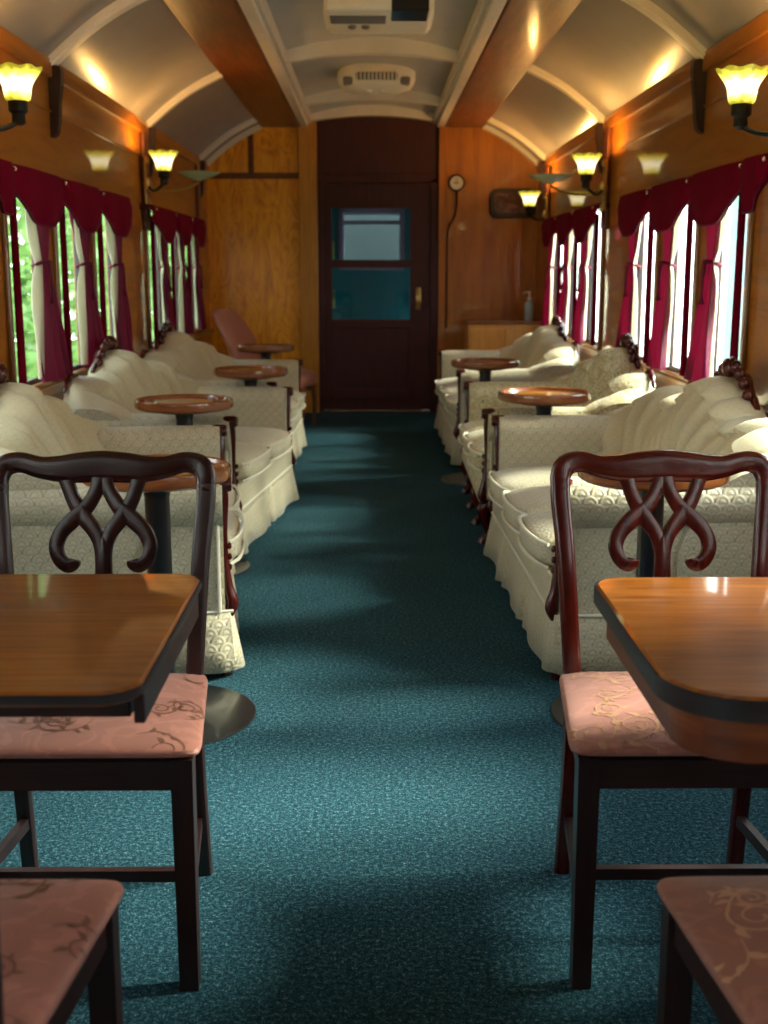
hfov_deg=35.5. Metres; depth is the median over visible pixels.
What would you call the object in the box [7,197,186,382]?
hedge
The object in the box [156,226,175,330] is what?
curtain
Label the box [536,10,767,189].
trim
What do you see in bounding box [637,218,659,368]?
window
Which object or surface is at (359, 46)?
trim
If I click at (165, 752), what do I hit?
dining chair
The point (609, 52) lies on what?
ceiling
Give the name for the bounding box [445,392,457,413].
seat cushion
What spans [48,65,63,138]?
wall bracket
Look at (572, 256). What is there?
window
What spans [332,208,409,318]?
wall
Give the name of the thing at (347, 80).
speaker grille
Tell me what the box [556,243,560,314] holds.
curtain
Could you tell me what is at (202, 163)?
wall bracket
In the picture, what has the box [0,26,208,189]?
trim
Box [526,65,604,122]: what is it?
trim
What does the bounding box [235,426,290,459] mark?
seat cushion
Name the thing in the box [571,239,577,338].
curtain
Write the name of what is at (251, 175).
trim
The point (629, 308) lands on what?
curtain
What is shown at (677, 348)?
ground
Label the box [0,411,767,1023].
floor
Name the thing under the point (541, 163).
wall bracket
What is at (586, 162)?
wall sconce
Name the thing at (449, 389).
seat cushion
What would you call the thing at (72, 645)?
dining table
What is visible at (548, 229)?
valance
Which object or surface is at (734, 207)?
building
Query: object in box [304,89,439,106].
trim
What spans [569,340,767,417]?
trim
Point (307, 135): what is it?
trim
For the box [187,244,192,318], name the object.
curtain
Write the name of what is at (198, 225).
valance
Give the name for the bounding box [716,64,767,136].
wall sconce
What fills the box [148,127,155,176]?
wall bracket
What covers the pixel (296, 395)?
seat cushion
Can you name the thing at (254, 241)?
wall
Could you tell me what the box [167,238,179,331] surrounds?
window
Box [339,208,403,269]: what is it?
trim
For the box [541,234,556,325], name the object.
curtain
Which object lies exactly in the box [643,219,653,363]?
curtain
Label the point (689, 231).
curtain
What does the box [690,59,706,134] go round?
wall bracket
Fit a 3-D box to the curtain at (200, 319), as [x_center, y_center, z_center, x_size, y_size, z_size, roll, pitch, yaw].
[-1.532,-1.926,9.889,0.096,0.840,0.494,-1,11,-4]
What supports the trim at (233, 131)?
attached to the wall at (77, 154)
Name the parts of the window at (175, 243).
casing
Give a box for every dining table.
[0,574,201,722]
[593,577,767,763]
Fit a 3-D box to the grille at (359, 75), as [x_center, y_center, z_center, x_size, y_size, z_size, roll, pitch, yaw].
[-0.053,-3.103,8.553,0.300,0.056,0.126,0,11,-1]
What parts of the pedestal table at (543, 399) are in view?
mounting plate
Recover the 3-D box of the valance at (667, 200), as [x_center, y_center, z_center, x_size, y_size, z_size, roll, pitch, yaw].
[1.347,-1.449,5.711,0.063,0.229,0.790,0,11,-1]
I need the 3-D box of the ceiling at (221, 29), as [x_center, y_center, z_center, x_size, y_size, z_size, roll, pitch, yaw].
[-0.862,-2.104,3.670,0.350,0.160,14.440,0,11,-1]
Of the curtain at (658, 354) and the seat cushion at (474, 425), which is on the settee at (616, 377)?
the seat cushion at (474, 425)
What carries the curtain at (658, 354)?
hanging from the rail
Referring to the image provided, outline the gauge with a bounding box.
[445,174,464,327]
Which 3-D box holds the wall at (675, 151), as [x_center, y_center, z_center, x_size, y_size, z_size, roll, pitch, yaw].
[1.485,-0.638,3.986,0.045,2.280,14.640,0,11,-1]
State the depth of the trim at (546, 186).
10.16 m
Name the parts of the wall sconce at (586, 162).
glass dish, arm, lamp shade, arm, wall plate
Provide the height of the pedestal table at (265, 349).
0.757 m
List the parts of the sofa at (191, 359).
crest trim, backrest, arm, arm, arm post, seat, arm post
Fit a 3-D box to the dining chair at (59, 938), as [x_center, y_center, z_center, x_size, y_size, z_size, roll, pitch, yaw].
[-0.610,0.566,1.421,0.511,0.936,0.504,0,11,-1]
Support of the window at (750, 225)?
in the wall at (675, 151)
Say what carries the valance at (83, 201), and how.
hanging from the rail
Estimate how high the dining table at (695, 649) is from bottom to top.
0.750 m
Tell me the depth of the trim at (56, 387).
5.67 m
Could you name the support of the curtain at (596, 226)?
hanging from the window at (596, 346)
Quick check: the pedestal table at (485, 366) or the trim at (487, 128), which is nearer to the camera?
the pedestal table at (485, 366)
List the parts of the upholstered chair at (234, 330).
backrest, seat frame, seat, leg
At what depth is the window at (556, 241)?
9.90 m
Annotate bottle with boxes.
[523,291,533,319]
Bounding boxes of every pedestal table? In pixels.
[83,454,255,743]
[134,394,249,575]
[213,365,298,495]
[237,343,294,358]
[441,358,519,485]
[483,387,590,550]
[551,454,729,726]
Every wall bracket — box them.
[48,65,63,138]
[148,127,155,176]
[200,160,205,197]
[539,160,544,197]
[595,123,603,174]
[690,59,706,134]
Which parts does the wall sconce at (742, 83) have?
lamp shade, arm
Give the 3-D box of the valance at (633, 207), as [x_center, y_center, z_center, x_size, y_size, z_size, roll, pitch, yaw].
[1.340,-1.603,6.481,0.063,0.229,0.790,0,11,-1]
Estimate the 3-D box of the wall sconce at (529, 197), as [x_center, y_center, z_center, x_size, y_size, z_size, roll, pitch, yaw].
[1.265,-2.493,9.991,0.311,0.342,0.185,-5,12,-23]
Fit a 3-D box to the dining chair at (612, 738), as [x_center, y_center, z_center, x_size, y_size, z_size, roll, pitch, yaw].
[0.585,0.376,2.364,0.511,0.936,0.504,0,11,-1]
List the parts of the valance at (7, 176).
trim cord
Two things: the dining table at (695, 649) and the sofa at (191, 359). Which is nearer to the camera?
the dining table at (695, 649)
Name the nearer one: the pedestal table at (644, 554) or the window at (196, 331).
the pedestal table at (644, 554)
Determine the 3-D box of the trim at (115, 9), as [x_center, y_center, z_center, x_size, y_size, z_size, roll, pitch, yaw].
[-1.297,-2.241,5.525,0.515,0.406,0.120,0,11,-1]
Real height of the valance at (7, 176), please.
0.204 m
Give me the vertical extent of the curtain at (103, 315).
0.840 m
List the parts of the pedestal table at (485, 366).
mounting plate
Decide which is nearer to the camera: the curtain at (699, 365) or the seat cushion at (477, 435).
the curtain at (699, 365)
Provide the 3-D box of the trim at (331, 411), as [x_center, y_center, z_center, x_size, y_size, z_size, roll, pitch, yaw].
[-0.074,-0.955,11.298,0.860,0.022,0.150,0,11,-1]
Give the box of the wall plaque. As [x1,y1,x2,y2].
[489,189,535,217]
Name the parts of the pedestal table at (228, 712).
mounting plate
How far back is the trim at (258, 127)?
10.70 m
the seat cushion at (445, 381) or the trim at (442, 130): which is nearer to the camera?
the seat cushion at (445, 381)
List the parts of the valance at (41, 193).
trim cord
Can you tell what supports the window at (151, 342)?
in the wall at (77, 154)
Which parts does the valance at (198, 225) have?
trim cord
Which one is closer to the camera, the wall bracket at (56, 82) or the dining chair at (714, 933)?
the dining chair at (714, 933)
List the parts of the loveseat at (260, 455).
crest trim, backrest, arm, arm post, arm, seat, arm post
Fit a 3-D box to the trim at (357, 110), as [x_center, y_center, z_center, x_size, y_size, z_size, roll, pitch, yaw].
[-0.103,-3.567,10.697,1.120,0.170,0.090,0,11,-1]
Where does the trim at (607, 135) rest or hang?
attached to the wall at (675, 151)
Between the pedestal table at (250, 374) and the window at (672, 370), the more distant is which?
the pedestal table at (250, 374)
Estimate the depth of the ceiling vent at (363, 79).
8.55 m
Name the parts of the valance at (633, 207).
trim cord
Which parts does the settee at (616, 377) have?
leg, arm post, leg, leg, leg, arm post, arm, arm, backrest, crest trim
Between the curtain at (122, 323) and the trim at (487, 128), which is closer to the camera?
the curtain at (122, 323)
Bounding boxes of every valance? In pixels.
[0,159,15,215]
[12,164,63,227]
[61,179,101,232]
[100,190,131,237]
[151,206,175,243]
[174,212,191,245]
[191,217,205,247]
[541,216,556,247]
[556,211,573,245]
[573,205,597,242]
[617,189,650,236]
[649,177,691,231]
[689,161,742,226]
[740,154,767,213]
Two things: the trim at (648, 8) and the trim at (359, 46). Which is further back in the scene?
the trim at (359, 46)
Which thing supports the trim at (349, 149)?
attached to the wall
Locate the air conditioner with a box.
[324,0,433,33]
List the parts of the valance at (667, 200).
trim cord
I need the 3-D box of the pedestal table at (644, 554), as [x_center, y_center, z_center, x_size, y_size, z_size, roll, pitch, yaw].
[0.769,0.236,3.502,0.540,0.757,0.540,-3,12,-13]
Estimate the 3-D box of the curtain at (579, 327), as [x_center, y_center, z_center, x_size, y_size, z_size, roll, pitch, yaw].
[1.359,-1.587,8.206,0.096,0.840,0.501,0,11,-1]
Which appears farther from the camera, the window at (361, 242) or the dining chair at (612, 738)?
the window at (361, 242)
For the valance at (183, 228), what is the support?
hanging from the window at (151, 342)
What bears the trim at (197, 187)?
attached to the wall at (77, 154)
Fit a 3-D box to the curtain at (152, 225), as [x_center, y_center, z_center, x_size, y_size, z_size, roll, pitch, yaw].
[-1.523,-1.535,7.945,0.030,0.840,0.062,0,11,-1]
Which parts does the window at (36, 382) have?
casing, sill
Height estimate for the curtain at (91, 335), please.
0.840 m
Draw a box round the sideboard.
[462,319,540,349]
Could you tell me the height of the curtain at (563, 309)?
0.840 m
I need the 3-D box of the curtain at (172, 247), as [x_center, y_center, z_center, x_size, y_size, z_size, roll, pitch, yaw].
[-1.530,-1.690,8.714,0.029,0.840,0.062,0,11,-1]
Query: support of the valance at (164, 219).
hanging from the window at (151, 342)
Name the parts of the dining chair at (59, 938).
leg, seat frame, leg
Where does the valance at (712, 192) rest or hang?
hanging from the rail
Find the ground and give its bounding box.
[640,345,722,368]
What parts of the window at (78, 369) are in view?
casing, sill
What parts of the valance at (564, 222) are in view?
trim cord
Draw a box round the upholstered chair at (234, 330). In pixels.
[212,309,316,423]
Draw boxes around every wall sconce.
[0,62,42,131]
[143,149,220,203]
[518,190,548,220]
[528,152,607,212]
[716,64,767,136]
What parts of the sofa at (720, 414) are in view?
arm post, seat, arm, leg, arm post, arm, backrest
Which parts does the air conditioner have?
knob, control panel, knob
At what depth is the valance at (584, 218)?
7.85 m
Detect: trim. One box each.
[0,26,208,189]
[39,328,213,395]
[48,0,146,65]
[140,132,150,230]
[146,71,222,127]
[194,165,201,218]
[199,117,257,159]
[207,124,262,165]
[208,134,298,178]
[237,0,310,125]
[286,37,458,62]
[298,121,319,412]
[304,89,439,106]
[311,105,433,121]
[317,117,438,411]
[330,410,421,412]
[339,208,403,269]
[433,0,506,126]
[437,126,446,409]
[482,125,537,165]
[487,117,545,160]
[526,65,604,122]
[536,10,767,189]
[544,165,549,217]
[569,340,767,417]
[600,128,611,229]
[622,0,706,58]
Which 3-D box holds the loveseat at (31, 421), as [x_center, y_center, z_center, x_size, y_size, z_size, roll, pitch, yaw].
[-0.981,-0.062,4.421,0.910,0.984,1.437,-2,11,-8]
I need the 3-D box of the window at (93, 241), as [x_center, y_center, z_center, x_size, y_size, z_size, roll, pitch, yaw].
[-1.571,-1.305,6.731,0.056,0.932,0.620,0,11,-1]
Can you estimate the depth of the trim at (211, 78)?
7.86 m
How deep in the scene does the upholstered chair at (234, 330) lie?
10.07 m
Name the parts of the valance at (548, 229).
trim cord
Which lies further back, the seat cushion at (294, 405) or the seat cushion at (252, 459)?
the seat cushion at (294, 405)
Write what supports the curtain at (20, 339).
hanging from the rail
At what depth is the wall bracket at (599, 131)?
7.71 m
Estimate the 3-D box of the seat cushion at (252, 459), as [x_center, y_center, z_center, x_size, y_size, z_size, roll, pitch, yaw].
[-0.942,-0.260,5.859,0.735,0.152,0.567,1,11,6]
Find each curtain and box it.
[9,196,26,383]
[24,208,70,382]
[59,206,72,372]
[69,212,103,368]
[97,221,106,337]
[105,218,133,351]
[150,215,158,343]
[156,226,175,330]
[170,242,176,331]
[175,231,193,334]
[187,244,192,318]
[191,234,206,330]
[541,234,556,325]
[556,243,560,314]
[558,230,573,333]
[571,226,592,342]
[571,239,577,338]
[590,214,599,345]
[615,221,642,346]
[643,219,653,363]
[645,213,681,370]
[679,204,693,375]
[683,209,728,381]
[730,195,745,376]
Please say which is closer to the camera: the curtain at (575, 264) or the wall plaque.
the curtain at (575, 264)
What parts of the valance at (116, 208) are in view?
trim cord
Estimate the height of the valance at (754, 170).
0.204 m
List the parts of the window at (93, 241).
casing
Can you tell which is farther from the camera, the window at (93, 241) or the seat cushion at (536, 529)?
the window at (93, 241)
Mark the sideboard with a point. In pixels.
(479, 334)
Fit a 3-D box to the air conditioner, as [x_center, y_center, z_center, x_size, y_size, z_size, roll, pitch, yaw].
[-0.026,-2.586,6.189,0.570,0.158,0.665,0,11,-1]
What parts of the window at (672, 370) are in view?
sill, casing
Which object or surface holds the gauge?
attached to the wall at (254, 241)
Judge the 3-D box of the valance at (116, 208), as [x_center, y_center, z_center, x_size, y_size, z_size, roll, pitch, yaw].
[-1.464,-1.630,6.612,0.063,0.229,0.790,0,11,-1]
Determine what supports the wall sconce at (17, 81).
attached to the wall at (77, 154)
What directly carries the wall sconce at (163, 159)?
attached to the wall at (77, 154)
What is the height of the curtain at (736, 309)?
0.840 m
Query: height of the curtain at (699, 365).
0.840 m
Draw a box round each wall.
[0,49,210,399]
[207,127,537,359]
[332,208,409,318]
[535,35,767,409]
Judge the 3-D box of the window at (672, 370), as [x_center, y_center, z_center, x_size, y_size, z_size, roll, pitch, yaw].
[1.453,-1.125,5.831,0.056,0.932,0.620,0,11,-1]
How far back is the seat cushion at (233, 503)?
4.65 m
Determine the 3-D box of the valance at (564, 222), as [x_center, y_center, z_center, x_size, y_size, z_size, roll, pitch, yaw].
[1.318,-2.063,8.770,0.063,0.229,0.790,0,11,-1]
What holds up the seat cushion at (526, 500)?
on the sofa at (720, 414)
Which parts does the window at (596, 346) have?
sill, curtain rail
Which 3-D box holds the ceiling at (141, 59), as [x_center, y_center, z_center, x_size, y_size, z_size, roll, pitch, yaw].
[-1.290,-1.893,3.708,0.535,0.390,14.440,0,11,-1]
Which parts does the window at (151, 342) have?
casing, curtain rail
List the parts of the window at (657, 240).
casing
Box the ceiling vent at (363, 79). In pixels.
[337,63,414,95]
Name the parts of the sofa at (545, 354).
arm post, seat, arm post, arm, arm, backrest, crest trim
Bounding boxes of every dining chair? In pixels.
[0,451,215,990]
[0,879,123,1023]
[550,450,767,988]
[657,876,767,1023]
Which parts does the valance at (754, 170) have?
trim cord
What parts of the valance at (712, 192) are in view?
trim cord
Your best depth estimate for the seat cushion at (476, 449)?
5.91 m
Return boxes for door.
[322,183,431,409]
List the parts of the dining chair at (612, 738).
leg, leg, seat, crest rail, seat frame, leg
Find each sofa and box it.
[139,320,306,458]
[434,315,579,468]
[483,357,767,680]
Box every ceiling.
[0,0,257,160]
[163,0,299,126]
[266,0,477,113]
[445,0,580,127]
[486,0,767,160]
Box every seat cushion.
[228,487,239,516]
[228,510,242,558]
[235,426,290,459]
[236,442,269,479]
[290,399,297,418]
[291,391,304,409]
[436,377,457,394]
[440,384,457,402]
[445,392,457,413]
[460,420,483,442]
[464,429,483,453]
[468,440,483,468]
[490,466,577,505]
[503,486,550,530]
[520,510,554,565]
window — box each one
[0,210,51,388]
[52,226,89,378]
[91,233,113,335]
[139,204,174,347]
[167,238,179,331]
[185,249,197,334]
[344,215,398,259]
[552,241,563,316]
[567,239,581,340]
[574,203,609,349]
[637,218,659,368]
[661,224,700,381]
[706,211,754,373]
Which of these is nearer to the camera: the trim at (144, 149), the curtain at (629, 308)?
the curtain at (629, 308)
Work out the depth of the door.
11.14 m
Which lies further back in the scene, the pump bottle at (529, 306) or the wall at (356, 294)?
the wall at (356, 294)
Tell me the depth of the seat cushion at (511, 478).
5.01 m
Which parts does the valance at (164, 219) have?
trim cord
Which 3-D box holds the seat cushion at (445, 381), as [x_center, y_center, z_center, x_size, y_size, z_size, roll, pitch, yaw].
[0.778,-0.992,9.503,0.735,0.152,0.569,0,11,-1]
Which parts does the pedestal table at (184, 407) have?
mounting plate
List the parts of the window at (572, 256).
casing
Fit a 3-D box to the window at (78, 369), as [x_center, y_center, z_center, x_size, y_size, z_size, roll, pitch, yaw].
[-1.564,-1.151,5.961,0.056,0.932,0.620,0,11,-1]
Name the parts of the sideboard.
door, door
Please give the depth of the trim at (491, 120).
10.24 m
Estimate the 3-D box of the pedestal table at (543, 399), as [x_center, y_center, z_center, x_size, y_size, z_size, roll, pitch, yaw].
[0.739,-0.185,5.600,0.540,0.757,0.540,-1,11,-3]
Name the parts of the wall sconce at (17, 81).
arm, lamp shade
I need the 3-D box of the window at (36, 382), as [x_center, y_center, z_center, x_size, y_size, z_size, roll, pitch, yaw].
[-1.557,-0.996,5.191,0.056,0.932,0.620,0,11,-1]
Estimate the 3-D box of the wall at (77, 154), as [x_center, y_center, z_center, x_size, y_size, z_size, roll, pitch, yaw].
[-1.560,-0.632,3.959,0.045,2.280,14.640,0,11,-1]
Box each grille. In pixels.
[343,76,352,85]
[355,71,397,80]
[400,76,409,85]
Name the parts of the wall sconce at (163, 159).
wall plate, arm, lamp shade, arm, glass dish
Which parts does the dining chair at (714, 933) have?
leg, seat frame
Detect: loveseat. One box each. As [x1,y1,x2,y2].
[0,363,244,675]
[62,335,298,557]
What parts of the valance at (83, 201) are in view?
trim cord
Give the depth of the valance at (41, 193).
4.99 m
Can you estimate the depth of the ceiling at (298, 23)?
7.51 m
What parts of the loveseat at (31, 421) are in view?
backrest, arm, arm, arm post, leg, arm post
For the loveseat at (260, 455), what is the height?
0.984 m
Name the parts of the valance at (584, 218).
trim cord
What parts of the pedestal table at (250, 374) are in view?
mounting plate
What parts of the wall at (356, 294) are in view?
grab handle, grab handle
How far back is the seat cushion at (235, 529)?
4.08 m
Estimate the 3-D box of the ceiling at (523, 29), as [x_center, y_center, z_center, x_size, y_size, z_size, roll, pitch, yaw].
[0.788,-2.107,3.685,0.350,0.160,14.440,0,11,-1]
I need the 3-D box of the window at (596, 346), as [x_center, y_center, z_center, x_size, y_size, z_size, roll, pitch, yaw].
[1.400,-1.731,8.843,0.106,0.934,2.395,0,11,-1]
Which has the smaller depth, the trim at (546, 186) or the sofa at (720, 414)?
the sofa at (720, 414)
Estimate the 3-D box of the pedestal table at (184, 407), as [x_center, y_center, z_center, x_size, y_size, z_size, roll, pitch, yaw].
[-0.868,-0.121,5.282,0.540,0.757,0.540,8,14,33]
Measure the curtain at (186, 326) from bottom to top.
0.840 m
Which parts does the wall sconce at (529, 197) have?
lamp shade, arm, wall plate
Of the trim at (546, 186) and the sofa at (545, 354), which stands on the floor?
the sofa at (545, 354)
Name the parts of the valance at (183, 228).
trim cord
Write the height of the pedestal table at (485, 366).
0.757 m
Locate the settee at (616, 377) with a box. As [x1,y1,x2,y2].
[458,333,655,543]
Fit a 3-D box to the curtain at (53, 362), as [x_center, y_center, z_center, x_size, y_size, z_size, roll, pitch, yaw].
[-1.490,-1.001,5.287,0.096,0.840,0.478,-1,11,-4]
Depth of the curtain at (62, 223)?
5.65 m
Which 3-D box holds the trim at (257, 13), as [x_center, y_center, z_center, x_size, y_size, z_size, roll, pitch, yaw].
[-0.634,-2.127,3.667,0.103,0.195,14.440,0,11,-1]
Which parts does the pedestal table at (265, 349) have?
mounting plate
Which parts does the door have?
handle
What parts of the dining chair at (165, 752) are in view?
leg, seat frame, seat, crest rail, leg, leg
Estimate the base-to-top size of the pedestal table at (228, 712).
0.757 m
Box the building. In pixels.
[722,196,747,361]

